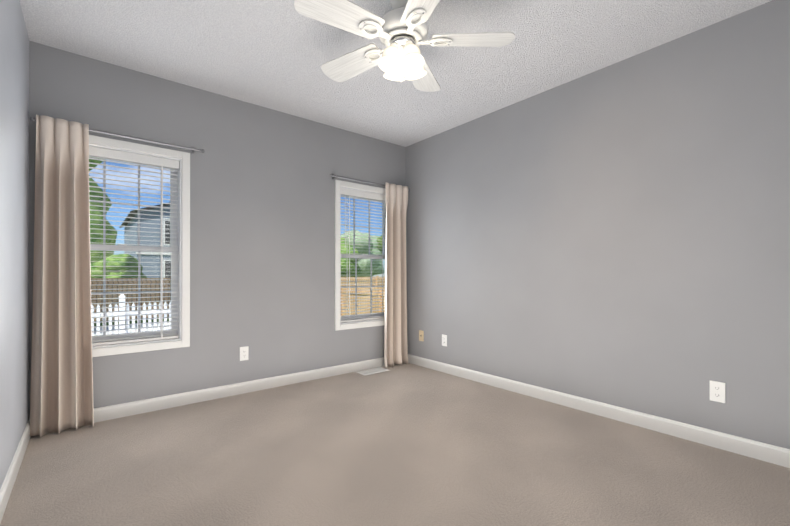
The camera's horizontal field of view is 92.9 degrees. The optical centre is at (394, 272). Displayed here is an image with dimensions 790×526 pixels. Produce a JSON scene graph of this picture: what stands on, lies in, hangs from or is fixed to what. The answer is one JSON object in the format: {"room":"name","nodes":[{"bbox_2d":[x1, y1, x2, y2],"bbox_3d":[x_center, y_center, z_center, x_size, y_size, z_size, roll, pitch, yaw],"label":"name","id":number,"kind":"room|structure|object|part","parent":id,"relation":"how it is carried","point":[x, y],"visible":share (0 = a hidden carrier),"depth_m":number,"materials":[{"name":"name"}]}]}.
{"room":"empty bedroom","nodes":[
{"label":"empty bedroom","id":0,"kind":"room"},
{"bbox_2d":[0,0,28,488],"bbox_3d":[-1.098,-0.224,0.779,0.150,2.440,4.170,0,0,-39],"label":"wall","id":1,"kind":"structure","parent":0,"point":[14,226],"depth_m":1.85,"materials":[{"name":"grey paint"}]},
{"bbox_2d":[0,420,30,522],"bbox_3d":[-1.034,0.951,0.828,0.014,0.092,3.870,0,0,-39],"label":"baseboard","id":2,"kind":"structure","parent":1,"relation":"attached to","point":[9,480],"depth_m":1.78,"materials":[{"name":"white wood"}]},
{"bbox_2d":[28,41,405,419],"bbox_3d":[-1.120,-0.217,3.357,3.080,2.440,0.150,0,0,-39],"label":"wall","id":3,"kind":"structure","parent":0,"point":[262,234],"depth_m":3.10,"materials":[{"name":"grey paint"}]},
{"bbox_2d":[29,114,204,436],"bbox_3d":[-1.839,0.010,2.580,0.969,1.970,0.141,0,0,-39],"label":"curtain","id":4,"kind":"object","parent":3,"relation":"attached to","point":[61,398],"visible":1,"depth_m":2.35,"materials":[{"name":"beige fabric"}]},
{"bbox_3d":[-2.080,0.019,2.356,0.304,1.952,0.098,0,0,-39],"label":"panel","id":5,"kind":"part","parent":4,"relation":"part of","materials":[{"name":"fabric"}]},
{"bbox_3d":[-1.856,-0.947,2.603,0.969,0.055,0.090,0,0,-39],"label":"rod","id":6,"kind":"part","parent":4,"relation":"part of","materials":[{"name":"grey metal"}]},
{"bbox_2d":[89,135,189,356],"bbox_3d":[-1.949,-0.178,2.686,0.827,1.480,0.200,0,0,-39],"label":"window","id":7,"kind":"structure","parent":3,"relation":"in","point":[180,262],"depth_m":2.82,"materials":[{"name":"white"}]},
{"bbox_2d":[89,146,178,345],"bbox_3d":[-1.915,-0.179,2.644,0.687,1.343,0.064,0,0,-39],"label":"window blind","id":8,"kind":"object","parent":7,"relation":"attached to","point":[122,156],"visible":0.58,"depth_m":2.69,"materials":[{"name":"white plastic"}]},
{"bbox_2d":[29,357,383,422],"bbox_3d":[-1.068,0.957,3.291,3.080,0.092,0.014,0,0,-39],"label":"baseboard","id":9,"kind":"structure","parent":3,"relation":"attached to","point":[105,413],"depth_m":3.02,"materials":[{"name":"white wood"}]},
{"bbox_2d":[240,346,248,360],"bbox_3d":[-1.259,0.673,3.139,0.070,0.115,0.009,0,0,-39],"label":"electrical outlet","id":10,"kind":"object","parent":3,"relation":"attached to","point":[244,352],"visible":1,"depth_m":3.14,"materials":[{"name":"white plastic"}]},
{"bbox_2d":[335,180,385,330],"bbox_3d":[-0.330,-0.175,4.010,0.810,1.480,0.200,0,0,-39],"label":"window","id":11,"kind":"structure","parent":3,"relation":"in","point":[339,185],"depth_m":3.85,"materials":[{"name":"white"}]},
{"bbox_2d":[340,188,385,322],"bbox_3d":[-0.296,-0.176,3.968,0.670,1.343,0.064,0,0,-39],"label":"window blind","id":12,"kind":"object","parent":11,"relation":"attached to","point":[362,195],"visible":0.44,"depth_m":3.91,"materials":[{"name":"white plastic"}]},
{"bbox_2d":[330,174,409,367],"bbox_3d":[-0.224,0.014,3.888,1.006,1.970,0.161,0,0,-39],"label":"curtain","id":13,"kind":"object","parent":3,"relation":"attached to","point":[395,338],"visible":1,"depth_m":4.07,"materials":[{"name":"beige fabric"}]},
{"bbox_3d":[-0.247,-0.944,3.918,1.006,0.055,0.090,0,0,-39],"label":"rod","id":14,"kind":"part","parent":13,"relation":"part of","materials":[{"name":"grey metal"}]},
{"bbox_3d":[0.025,0.023,4.061,0.364,1.952,0.113,0,0,-39],"label":"panel","id":15,"kind":"part","parent":13,"relation":"part of","materials":[{"name":"fabric"}]},
{"bbox_2d":[0,363,789,525],"bbox_3d":[0.152,1.049,1.798,3.380,0.100,4.170,0,0,-39],"label":"floor","id":16,"kind":"structure","parent":0,"point":[408,444],"depth_m":1.93,"materials":[{"name":"carpet"}]},
{"bbox_2d":[355,367,389,375],"bbox_3d":[-0.227,0.993,3.826,0.320,0.011,0.190,0,0,-39],"label":"air vent register","id":17,"kind":"object","parent":16,"relation":"on","point":[370,371],"visible":0.96,"depth_m":3.80,"materials":[{"name":"white metal"}]},
{"bbox_2d":[19,0,771,146],"bbox_3d":[0.152,-1.491,1.805,3.380,0.100,4.170,0,0,-39],"label":"ceiling","id":18,"kind":"structure","parent":0,"point":[273,54],"depth_m":2.40,"materials":[{"name":"white paint"}]},
{"bbox_2d":[294,0,514,91],"bbox_3d":[0.010,-1.213,1.951,1.083,0.454,1.104,0,0,-39],"label":"ceiling fan","id":19,"kind":"object","parent":18,"relation":"hanging from","point":[400,30],"visible":1,"depth_m":1.90,"materials":[{"name":"white wood"}]},
{"bbox_3d":[-0.256,-1.214,1.756,0.425,0.039,0.170,0,0,-35],"label":"blade","id":20,"kind":"part","parent":19,"relation":"part of","materials":[{"name":"white wood"}]},
{"bbox_3d":[-0.246,-1.213,2.183,0.425,0.039,0.170,0,0,37],"label":"blade","id":21,"kind":"part","parent":19,"relation":"part of","materials":[{"name":"white wood"}]},
{"bbox_3d":[0.042,-1.291,1.963,0.262,0.298,0.262,0,0,-39],"label":"motor","id":22,"kind":"part","parent":19,"relation":"part of","materials":[{"name":"white metal"}]},
{"bbox_3d":[0.146,-1.214,1.615,0.170,0.039,0.425,0,0,-17],"label":"blade","id":23,"kind":"part","parent":19,"relation":"part of","materials":[{"name":"white wood"}]},
{"bbox_3d":[0.162,-1.212,2.305,0.170,0.039,0.425,0,0,19],"label":"blade","id":24,"kind":"part","parent":19,"relation":"part of","materials":[{"name":"white wood"}]},
{"bbox_3d":[0.404,-1.213,1.954,0.425,0.039,0.170,0,0,1],"label":"blade","id":25,"kind":"part","parent":19,"relation":"part of","materials":[{"name":"white wood"}]},
{"bbox_2d":[406,0,789,448],"bbox_3d":[1.403,-0.218,2.824,0.150,2.440,4.170,0,0,-39],"label":"wall","id":26,"kind":"structure","parent":0,"point":[617,234],"depth_m":2.49,"materials":[{"name":"grey paint"}]},
{"bbox_2d":[419,330,423,341],"bbox_3d":[0.281,0.679,4.061,0.018,0.115,0.070,0,0,-39],"label":"outlet plate","id":27,"kind":"object","parent":26,"relation":"attached to","point":[421,335],"visible":1,"depth_m":4.06,"materials":[{"name":"beige plastic"}]},
{"bbox_2d":[442,334,446,346],"bbox_3d":[0.499,0.681,3.801,0.009,0.115,0.070,0,0,-39],"label":"electrical outlet","id":28,"kind":"object","parent":26,"relation":"attached to","point":[444,340],"visible":1,"depth_m":3.79,"materials":[{"name":"white plastic"}]},
{"bbox_2d":[408,354,789,467],"bbox_3d":[1.339,0.956,2.769,0.014,0.092,3.870,0,0,-39],"label":"baseboard","id":29,"kind":"structure","parent":26,"relation":"attached to","point":[773,454],"depth_m":2.47,"materials":[{"name":"white wood"}]},
{"bbox_2d":[710,380,725,402],"bbox_3d":[1.847,0.680,2.152,0.009,0.115,0.070,0,0,-39],"label":"electrical outlet","id":30,"kind":"object","parent":26,"relation":"attached to","point":[717,392],"visible":1,"depth_m":2.15,"materials":[{"name":"white plastic"}]},
{"label":"outside","id":31,"kind":"structure","parent":0,"visible":0},
{"bbox_2d":[94,317,168,335],"bbox_3d":[-28.869,1.776,35.355,160.000,0.220,88.530,0,0,-39],"label":"ground","id":32,"kind":"structure","parent":31,"point":[130,326],"depth_m":11.27,"materials":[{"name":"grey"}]},
{"bbox_2d":[89,157,116,263],"bbox_3d":[-10.117,-3.413,9.826,5.262,10.065,5.089,0,0,-39],"label":"tree","id":33,"kind":"object","parent":32,"relation":"on","point":[94,256],"depth_m":10.03,"materials":[{"name":"green plant"}]},
{"bbox_2d":[91,254,146,277],"bbox_3d":[-11.625,0.399,15.317,3.059,2.471,2.445,0,0,-39],"label":"tree","id":34,"kind":"object","parent":32,"relation":"on","point":[130,260],"depth_m":15.00,"materials":[{"name":"green plant"}]},
{"bbox_2d":[91,294,170,335],"bbox_3d":[-10.293,1.005,7.940,12.172,1.220,6.592,0,0,-39],"label":"picket fence","id":35,"kind":"object","parent":32,"relation":"on","point":[122,296],"depth_m":7.69,"materials":[{"name":"white wood"}]},
{"bbox_2d":[119,202,170,277],"bbox_3d":[-13.517,-1.588,26.067,8.600,6.500,9.600,0,0,-39],"label":"house","id":36,"kind":"structure","parent":32,"relation":"on","point":[149,269],"depth_m":20.61,"materials":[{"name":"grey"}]},
{"bbox_2d":[91,276,384,320],"bbox_3d":[-6.610,0.866,8.134,80.000,1.500,11.600,0,0,-39],"label":"privacy fence","id":37,"kind":"object","parent":32,"relation":"on","point":[364,281],"depth_m":13.21,"materials":[{"name":"brown wood"}]},
{"bbox_2d":[341,238,361,276],"bbox_3d":[-3.826,-0.383,23.977,3.385,4.079,3.215,0,0,-39],"label":"tree","id":38,"kind":"object","parent":32,"relation":"on","point":[345,270],"depth_m":23.24,"materials":[{"name":"green plant"}]},
{"bbox_2d":[341,230,379,276],"bbox_3d":[-4.907,-1.468,41.754,6.185,6.342,7.068,0,0,-39],"label":"tree","id":39,"kind":"object","parent":32,"relation":"on","point":[363,263],"depth_m":39.62,"materials":[{"name":"green plant"}]},
{"bbox_2d":[364,233,383,276],"bbox_3d":[-3.417,-1.864,51.011,7.336,7.183,5.253,0,0,-39],"label":"tree","id":40,"kind":"object","parent":32,"relation":"on","point":[375,271],"depth_m":49.45,"materials":[{"name":"green plant"}]},
{"bbox_2d":[376,236,381,252],"bbox_3d":[0.655,-1.922,26.891,4.489,7.172,4.859,0,0,-39],"label":"tree","id":41,"kind":"object","parent":32,"relation":"on","point":[379,239],"depth_m":26.72,"materials":[{"name":"green plant"}]}
]}

